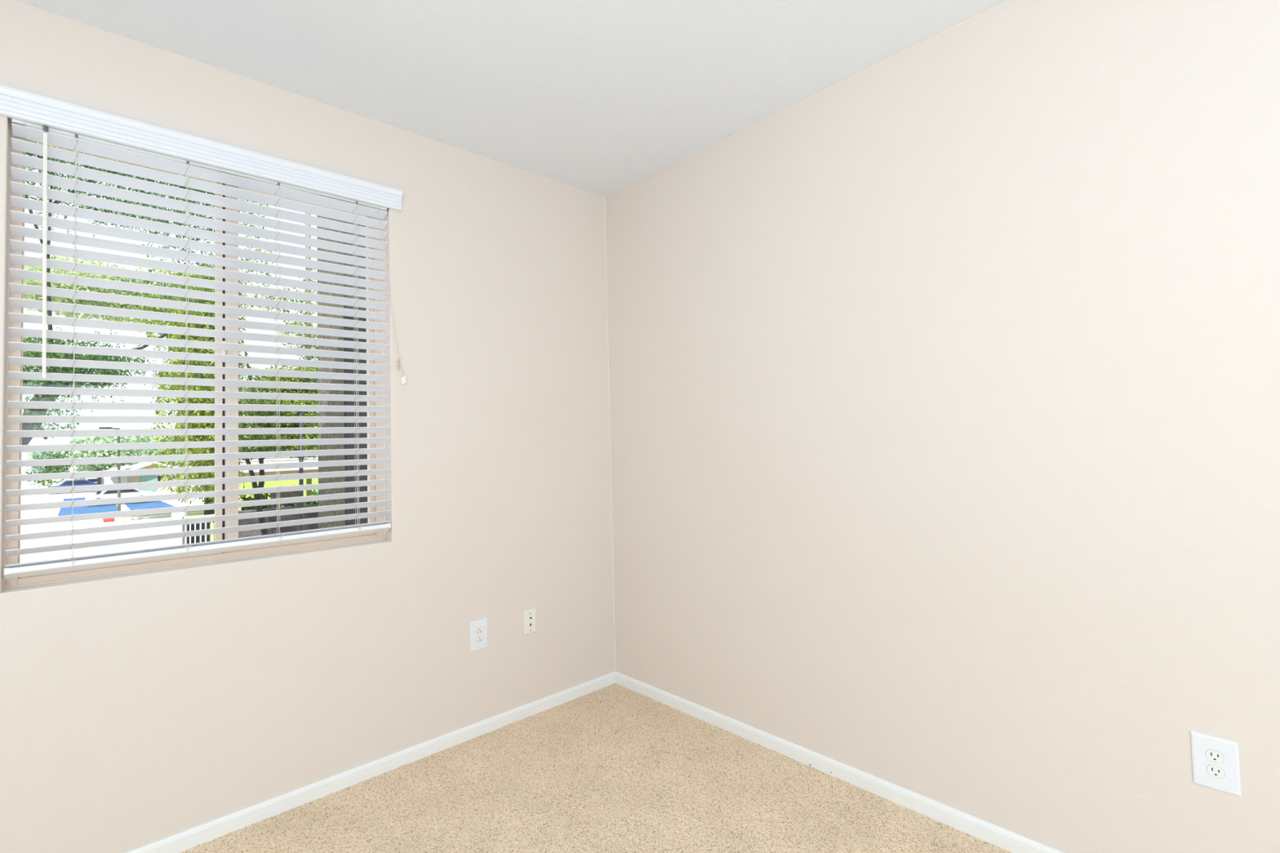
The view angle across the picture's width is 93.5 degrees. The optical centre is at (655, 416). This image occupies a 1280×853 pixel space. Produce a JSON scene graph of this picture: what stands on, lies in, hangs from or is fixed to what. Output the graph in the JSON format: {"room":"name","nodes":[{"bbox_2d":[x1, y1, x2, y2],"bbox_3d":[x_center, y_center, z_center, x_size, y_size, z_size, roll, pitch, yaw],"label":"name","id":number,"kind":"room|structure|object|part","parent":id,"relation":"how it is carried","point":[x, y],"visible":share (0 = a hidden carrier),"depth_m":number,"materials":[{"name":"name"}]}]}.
{"room":"empty bedroom","nodes":[
{"label":"empty bedroom","id":0,"kind":"room"},
{"bbox_2d":[0,0,614,852],"bbox_3d":[-1.556,0.109,2.231,3.760,2.940,0.155,1,-3,-44],"label":"wall","id":1,"kind":"structure","parent":0,"point":[138,709],"depth_m":2.46,"materials":[{"name":"beige paint"}]},
{"bbox_2d":[3,117,385,589],"bbox_3d":[-1.605,-0.207,2.248,1.114,1.465,0.080,1,-3,-44],"label":"window","id":2,"kind":"structure","parent":1,"relation":"in","point":[15,530],"depth_m":2.20,"materials":[{"name":"beige plastic"}]},
{"bbox_3d":[-1.800,-0.208,2.060,0.514,1.415,0.020,1,-3,-44],"label":"sash","id":3,"kind":"part","parent":2,"relation":"part of","materials":[{"name":"beige plastic"}]},
{"bbox_2d":[0,84,406,579],"bbox_3d":[-1.535,-0.249,2.183,1.224,1.474,0.087,1,-3,-44],"label":"window blind","id":4,"kind":"object","parent":2,"relation":"attached to","point":[45,119],"visible":1,"depth_m":2.09,"materials":[{"name":"white vinyl plastic"}]},
{"bbox_3d":[-1.837,-0.215,1.902,0.009,1.355,0.003,-2,-2,6],"label":"lift cord","id":5,"kind":"part","parent":4,"relation":"part of","materials":[{"name":"white fabric"}]},
{"bbox_3d":[-1.840,-0.215,1.902,0.010,1.356,0.053,1,-3,-44],"label":"ladder cord","id":6,"kind":"part","parent":4,"relation":"part of","materials":[{"name":"white fabric"}]},
{"bbox_3d":[-1.634,-0.214,2.096,0.009,1.353,0.003,-2,-2,6],"label":"lift cord","id":7,"kind":"part","parent":4,"relation":"part of","materials":[{"name":"white fabric"}]},
{"bbox_3d":[-1.637,-0.213,2.097,0.010,1.355,0.053,1,-3,-44],"label":"ladder cord","id":8,"kind":"part","parent":4,"relation":"part of","materials":[{"name":"white fabric"}]},
{"bbox_3d":[-1.527,0.466,2.161,1.098,0.041,0.052,1,-3,-44],"label":"rail","id":9,"kind":"part","parent":4,"relation":"part of","materials":[{"name":"white plastic"}]},
{"bbox_3d":[-1.438,-0.212,2.287,0.010,1.354,0.052,1,-3,-44],"label":"ladder cord","id":10,"kind":"part","parent":4,"relation":"part of","materials":[{"name":"white fabric"}]},
{"bbox_3d":[-1.435,-0.213,2.287,0.009,1.352,0.003,-2,-2,6],"label":"lift cord","id":11,"kind":"part","parent":4,"relation":"part of","materials":[{"name":"white fabric"}]},
{"bbox_3d":[-1.237,-0.210,2.480,0.011,1.353,0.052,1,-3,-44],"label":"ladder cord","id":12,"kind":"part","parent":4,"relation":"part of","materials":[{"name":"white fabric"}]},
{"bbox_3d":[-1.233,-0.211,2.480,0.009,1.350,0.003,-2,-2,6],"label":"lift cord","id":13,"kind":"part","parent":4,"relation":"part of","materials":[{"name":"white fabric"}]},
{"bbox_3d":[-1.136,-0.565,2.556,0.089,0.645,0.009,0,-3,-35],"label":"pull cord","id":14,"kind":"part","parent":4,"relation":"part of","materials":[{"name":"beige plastic"}]},
{"bbox_3d":[-1.422,-0.204,2.432,0.529,1.415,0.022,1,-3,-44],"label":"sash","id":15,"kind":"part","parent":2,"relation":"part of","materials":[{"name":"beige plastic"}]},
{"bbox_2d":[125,671,615,852],"bbox_3d":[-1.464,1.432,2.121,3.450,0.083,0.014,1,-3,-44],"label":"baseboard","id":16,"kind":"structure","parent":1,"relation":"attached to","point":[183,841],"depth_m":2.37,"materials":[{"name":"white paint"}]},
{"bbox_2d":[470,617,488,652],"bbox_3d":[-0.815,1.007,2.774,0.086,0.136,0.009,1,-3,-44],"label":"power outlet","id":17,"kind":"object","parent":1,"relation":"attached to","point":[478,628],"visible":1,"depth_m":2.77,"materials":[{"name":"white plastic"}]},
{"bbox_2d":[475,635,483,643],"bbox_3d":[-0.813,1.027,2.771,0.034,0.028,0.003,1,-3,-44],"label":"socket","id":18,"kind":"object","parent":17,"relation":"attached to","point":[479,639],"depth_m":2.77,"materials":[{"name":"white plastic"}]},
{"bbox_2d":[475,627,483,634],"bbox_3d":[-0.814,0.988,2.772,0.034,0.028,0.003,1,-3,-44],"label":"socket","id":19,"kind":"object","parent":17,"relation":"attached to","point":[478,630],"depth_m":2.77,"materials":[{"name":"white plastic"}]},
{"bbox_2d":[524,608,536,635],"bbox_3d":[-0.618,1.009,2.960,0.066,0.114,0.014,1,-3,-44],"label":"phone jack plate","id":20,"kind":"object","parent":1,"relation":"attached to","point":[529,615],"visible":1,"depth_m":2.96,"materials":[{"name":"white plastic"}]},
{"bbox_2d":[15,0,1006,196],"bbox_3d":[0.087,-1.417,0.533,3.450,0.100,4.700,1,-3,-44],"label":"ceiling","id":21,"kind":"structure","parent":0,"point":[599,97],"depth_m":2.16,"materials":[{"name":"white paint"}]},
{"bbox_2d":[604,0,1279,852],"bbox_3d":[1.478,0.011,1.672,0.155,2.940,4.855,1,-3,-44],"label":"wall","id":22,"kind":"structure","parent":0,"point":[944,379],"depth_m":1.96,"materials":[{"name":"beige paint"}]},
{"bbox_2d":[604,196,615,671],"bbox_3d":[-0.258,0.076,3.369,0.004,2.657,0.004,1,-3,-44],"label":"trim","id":23,"kind":"structure","parent":22,"relation":"attached to","point":[604,197],"depth_m":3.37,"materials":[{"name":"white paint"}]},
{"bbox_2d":[615,671,1063,852],"bbox_3d":[1.397,1.341,1.620,0.014,0.083,4.700,1,-3,-44],"label":"baseboard","id":24,"kind":"structure","parent":22,"relation":"attached to","point":[995,835],"depth_m":2.28,"materials":[{"name":"white paint"}]},
{"bbox_2d":[1190,730,1241,797],"bbox_3d":[1.457,0.904,1.567,0.009,0.136,0.092,1,-3,-44],"label":"power outlet","id":25,"kind":"object","parent":22,"relation":"attached to","point":[1215,763],"visible":1,"depth_m":1.56,"materials":[{"name":"white plastic"}]},
{"bbox_2d":[1205,749,1223,763],"bbox_3d":[1.454,0.884,1.566,0.003,0.028,0.034,1,-3,-44],"label":"socket","id":26,"kind":"object","parent":25,"relation":"attached to","point":[1212,756],"depth_m":1.57,"materials":[{"name":"white plastic"}]},
{"bbox_2d":[1206,764,1224,778],"bbox_3d":[1.455,0.923,1.564,0.003,0.028,0.034,1,-3,-44],"label":"socket","id":27,"kind":"object","parent":25,"relation":"attached to","point":[1213,771],"depth_m":1.56,"materials":[{"name":"white plastic"}]},
{"bbox_3d":[0.159,1.411,0.428,3.450,0.117,4.700,1,-3,-44],"label":"floor","id":28,"kind":"structure","parent":0,"visible":0},
{"bbox_2d":[178,683,1011,852],"bbox_3d":[-0.223,1.401,1.686,2.242,0.006,2.342,1,-3,-44],"label":"carpet","id":29,"kind":"object","parent":28,"relation":"on","point":[614,768],"visible":1,"depth_m":2.21,"materials":[{"name":"beige carpet"}]},
{"label":"outside","id":30,"kind":"structure","parent":0,"visible":0},
{"bbox_2d":[20,465,204,563],"bbox_3d":[-109.299,14.100,189.290,400.000,0.300,419.840,1,-3,-44],"label":"ground","id":31,"kind":"structure","parent":30,"point":[33,499],"depth_m":32.29,"materials":[{"name":"white concrete"}]},
{"bbox_2d":[25,444,71,473],"bbox_3d":[-104.511,7.716,104.023,6.353,5.901,5.098,1,-3,-44],"label":"tree","id":32,"kind":"object","parent":31,"relation":"on","point":[55,453],"visible":0.1,"depth_m":102.60,"materials":[{"name":"green plant"}]},
{"bbox_2d":[47,479,97,493],"bbox_3d":[-61.938,7.424,64.253,4.400,1.380,1.790,1,-3,-44],"label":"parked car","id":33,"kind":"object","parent":31,"relation":"on","point":[79,482],"visible":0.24,"depth_m":63.69,"materials":[{"name":"blue metal"}]},
{"bbox_2d":[57,497,117,515],"bbox_3d":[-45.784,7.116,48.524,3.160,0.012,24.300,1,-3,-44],"label":"bay","id":34,"kind":"object","parent":31,"relation":"on","point":[105,508],"visible":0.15,"depth_m":44.60,"materials":[{"name":"blue paint"}]},
{"bbox_2d":[84,488,154,506],"bbox_3d":[-43.434,6.381,48.778,4.200,1.380,1.790,1,-3,-44],"label":"parked car","id":35,"kind":"object","parent":34,"relation":"on","point":[131,492],"visible":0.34,"depth_m":48.20,"materials":[{"name":"grey metal"}]},
{"bbox_2d":[85,477,97,482],"bbox_3d":[-63.501,7.613,68.291,4.400,1.380,1.790,1,-3,-44],"label":"parked car","id":36,"kind":"object","parent":31,"relation":"on","point":[92,479],"visible":0.03,"depth_m":67.48,"materials":[{"name":"grey metal"}]},
{"bbox_2d":[60,435,150,479],"bbox_3d":[-69.114,5.774,75.652,8.441,7.950,6.610,1,-3,-44],"label":"tree","id":37,"kind":"object","parent":31,"relation":"on","point":[84,440],"visible":0.35,"depth_m":74.28,"materials":[{"name":"green plant"}]},
{"bbox_2d":[98,426,119,429],"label":"street lamp","id":38,"kind":"object","parent":31,"relation":"on","point":[100,428],"depth_m":35.13,"materials":[{"name":"beige metal"}]},
{"bbox_2d":[117,476,120,483],"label":"street lamp","id":39,"kind":"object","parent":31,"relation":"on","point":[118,477],"depth_m":35.41,"materials":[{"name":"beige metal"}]},
{"bbox_2d":[117,489,120,497],"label":"street lamp","id":40,"kind":"object","parent":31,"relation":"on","point":[118,491],"depth_m":35.38,"materials":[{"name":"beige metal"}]},
{"bbox_2d":[117,503,120,511],"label":"street lamp","id":41,"kind":"object","parent":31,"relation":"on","point":[118,504],"depth_m":35.35,"materials":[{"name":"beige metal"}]},
{"bbox_2d":[96,435,168,455],"bbox_3d":[-77.337,6.275,88.599,9.496,8.985,7.401,1,-3,-44],"label":"tree","id":42,"kind":"object","parent":31,"relation":"on","point":[145,438],"visible":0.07,"depth_m":89.03,"materials":[{"name":"green plant"}]},
{"bbox_2d":[22,140,246,487],"bbox_3d":[-8.142,0.057,8.445,3.956,9.300,2.712,-1,-2,-22],"label":"weeping tree","id":43,"kind":"object","parent":31,"relation":"on","point":[38,397],"visible":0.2,"depth_m":8.43,"materials":[{"name":"green plant"}]},
{"bbox_2d":[97,462,191,494],"bbox_3d":[-53.056,6.193,61.966,8.326,3.220,9.940,1,-3,-44],"label":"car","id":44,"kind":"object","parent":31,"relation":"on","point":[144,478],"visible":0.39,"depth_m":59.11,"materials":[{"name":"beige paint"}]},
{"bbox_3d":[-52.471,6.569,56.708,0.300,2.050,0.300,1,-3,-44],"label":"corner post","id":45,"kind":"part","parent":44,"relation":"part of","materials":[{"name":"grey metal"}]},
{"bbox_3d":[-51.771,6.682,57.545,1.730,1.850,0.050,1,-3,-44],"label":"wall panel","id":46,"kind":"part","parent":44,"relation":"part of","materials":[{"name":"beige paint"}]},
{"bbox_3d":[-50.743,6.542,58.519,0.800,1.450,0.080,1,-3,-44],"label":"door","id":47,"kind":"part","parent":44,"relation":"part of","materials":[{"name":"beige"}]},
{"bbox_3d":[-49.992,6.550,59.252,1.200,1.550,0.060,1,-3,-44],"label":"wall panel","id":48,"kind":"part","parent":44,"relation":"part of","materials":[{"name":"teal paint"}]},
{"bbox_2d":[124,500,174,510],"bbox_3d":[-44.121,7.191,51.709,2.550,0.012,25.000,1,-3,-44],"label":"bay","id":49,"kind":"object","parent":31,"relation":"on","point":[150,504],"depth_m":46.69,"materials":[{"name":"blue paint"}]},
{"bbox_2d":[102,510,204,522],"bbox_3d":[-31.291,6.314,39.623,7.560,0.220,2.650,1,-3,-44],"label":"traffic island","id":50,"kind":"object","parent":31,"relation":"on","point":[162,515],"visible":0.4,"depth_m":37.63,"materials":[{"name":"grey concrete"}]},
{"bbox_2d":[138,426,193,466],"bbox_3d":[-84.741,6.848,102.255,10.901,10.291,8.542,1,-3,-44],"label":"tree","id":51,"kind":"object","parent":31,"relation":"on","point":[171,437],"visible":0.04,"depth_m":102.20,"materials":[{"name":"green plant"}]},
{"bbox_2d":[171,511,184,546],"bbox_3d":[-20.252,4.776,25.513,0.500,1.687,0.460,1,-3,-44],"label":"utility box","id":52,"kind":"object","parent":31,"relation":"on","point":[176,541],"visible":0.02,"depth_m":25.34,"materials":[{"name":"grey"}]},
{"bbox_2d":[176,461,182,502],"bbox_3d":[-38.947,5.196,49.165,0.400,3.551,0.400,1,-3,-44],"label":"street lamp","id":53,"kind":"object","parent":31,"relation":"on","point":[178,465],"visible":0.29,"depth_m":49.09,"materials":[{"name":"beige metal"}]},
{"bbox_2d":[173,427,201,466],"bbox_3d":[-99.273,7.705,129.816,13.086,12.135,10.221,1,-3,-44],"label":"tree","id":54,"kind":"object","parent":31,"relation":"on","point":[184,428],"visible":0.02,"depth_m":127.19,"materials":[{"name":"green plant"}]},
{"bbox_2d":[137,263,251,541],"bbox_3d":[-10.246,0.645,13.496,3.184,8.544,1.996,-3,-3,42],"label":"weeping tree","id":55,"kind":"object","parent":31,"relation":"on","point":[179,375],"visible":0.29,"depth_m":12.82,"materials":[{"name":"green plant"}]},
{"bbox_2d":[182,514,214,544],"bbox_3d":[-8.967,3.375,11.784,0.486,2.898,0.530,1,-3,-44],"label":"gate","id":56,"kind":"object","parent":31,"relation":"on","point":[192,540],"visible":0.2,"depth_m":11.67,"materials":[{"name":"grey metal"}]},
{"bbox_3d":[-8.841,1.934,11.667,0.486,0.035,0.060,1,-3,-44],"label":"rail","id":57,"kind":"part","parent":56,"relation":"part of","materials":[{"name":"white paint"}]},
{"bbox_2d":[165,478,318,541],"bbox_3d":[-13.581,7.580,83.395,88.400,0.030,89.500,1,-3,-44],"label":"lawn","id":58,"kind":"structure","parent":31,"relation":"on","point":[314,481],"depth_m":69.05,"materials":[{"name":"green plant"}]},
{"bbox_2d":[23,255,239,523],"bbox_3d":[-28.178,-1.253,31.948,10.584,14.613,4.671,1,-3,-44],"label":"tree","id":59,"kind":"object","parent":58,"relation":"on","point":[28,296],"visible":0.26,"depth_m":30.77,"materials":[{"name":"green plant"}]},
{"bbox_2d":[241,493,255,510],"bbox_3d":[-18.558,4.481,27.134,1.108,2.386,0.896,1,-3,-44],"label":"shrub","id":60,"kind":"object","parent":58,"relation":"on","point":[249,498],"visible":0.16,"depth_m":27.15,"materials":[{"name":"green plant"}]},
{"bbox_2d":[212,456,318,511],"bbox_3d":[-15.614,3.623,27.743,7.400,3.920,5.300,1,-3,-44],"label":"carport","id":61,"kind":"object","parent":58,"relation":"on","point":[282,460],"visible":0.02,"depth_m":24.62,"materials":[{"name":"grey"}]},
{"bbox_3d":[-16.437,3.794,23.685,0.160,3.320,0.160,1,-3,-44],"label":"post","id":62,"kind":"part","parent":61,"relation":"part of","materials":[{"name":"beige"}]},
{"bbox_2d":[262,493,271,508],"bbox_3d":[-18.495,4.639,28.587,1.107,2.222,0.896,1,-3,-44],"label":"shrub","id":63,"kind":"object","parent":58,"relation":"on","point":[264,496],"visible":0.06,"depth_m":28.47,"materials":[{"name":"green plant"}]},
{"bbox_2d":[270,490,306,507],"bbox_3d":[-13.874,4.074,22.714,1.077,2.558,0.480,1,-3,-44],"label":"bench","id":64,"kind":"object","parent":58,"relation":"on","point":[287,494],"visible":0.1,"depth_m":22.77,"materials":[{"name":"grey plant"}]},
{"bbox_3d":[-14.048,2.946,22.907,1.077,0.280,0.060,1,-3,-44],"label":"backrest","id":65,"kind":"part","parent":64,"relation":"part of","materials":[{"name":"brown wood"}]},
{"bbox_2d":[280,502,298,506],"bbox_3d":[-18.283,4.679,30.143,0.954,2.295,1.028,-2,-2,24],"label":"shrub","id":66,"kind":"object","parent":58,"relation":"on","point":[292,504],"visible":0.06,"depth_m":30.03,"materials":[{"name":"green plant"}]},
{"bbox_2d":[305,213,311,505],"bbox_3d":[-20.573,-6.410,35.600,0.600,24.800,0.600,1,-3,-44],"label":"street lamp","id":67,"kind":"object","parent":58,"relation":"on","point":[308,481],"visible":0.02,"depth_m":35.47,"materials":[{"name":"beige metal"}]},
{"bbox_2d":[304,489,318,505],"bbox_3d":[-18.056,4.852,31.795,1.018,2.078,0.926,-1,-2,-6],"label":"shrub","id":68,"kind":"object","parent":58,"relation":"on","point":[313,493],"visible":0.15,"depth_m":31.66,"materials":[{"name":"green plant"}]},
{"bbox_2d":[238,504,318,537],"bbox_3d":[-9.122,4.084,22.083,10.850,2.250,0.500,1,-3,-44],"label":"wall","id":69,"kind":"structure","parent":31,"relation":"on","point":[309,515],"depth_m":19.12,"materials":[{"name":"grey stone"}]},
{"bbox_2d":[238,199,318,535],"bbox_3d":[-11.037,-1.168,17.655,2.865,12.553,4.020,0,-3,-39],"label":"leafy tree","id":70,"kind":"object","parent":31,"relation":"on","point":[270,402],"visible":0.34,"depth_m":17.31,"materials":[{"name":"green plant"}]},
{"bbox_2d":[297,411,303,530],"bbox_3d":[-7.837,2.357,13.297,0.100,4.987,0.100,1,-3,-44],"label":"post","id":71,"kind":"object","parent":31,"relation":"on","point":[300,413],"visible":0.41,"depth_m":13.31,"materials":[{"name":"grey metal"}]},
{"bbox_2d":[316,215,368,528],"bbox_3d":[-1.750,0.203,5.465,2.204,8.400,0.704,1,-3,-44],"label":"building wing","id":72,"kind":"object","parent":31,"relation":"on","point":[322,458],"visible":0.02,"depth_m":4.57,"materials":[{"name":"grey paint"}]},
{"bbox_3d":[-2.302,0.180,4.456,0.010,8.400,0.010,1,-3,-44],"label":"corner trim","id":73,"kind":"part","parent":72,"relation":"part of","materials":[{"name":"grey stone"}]}
]}

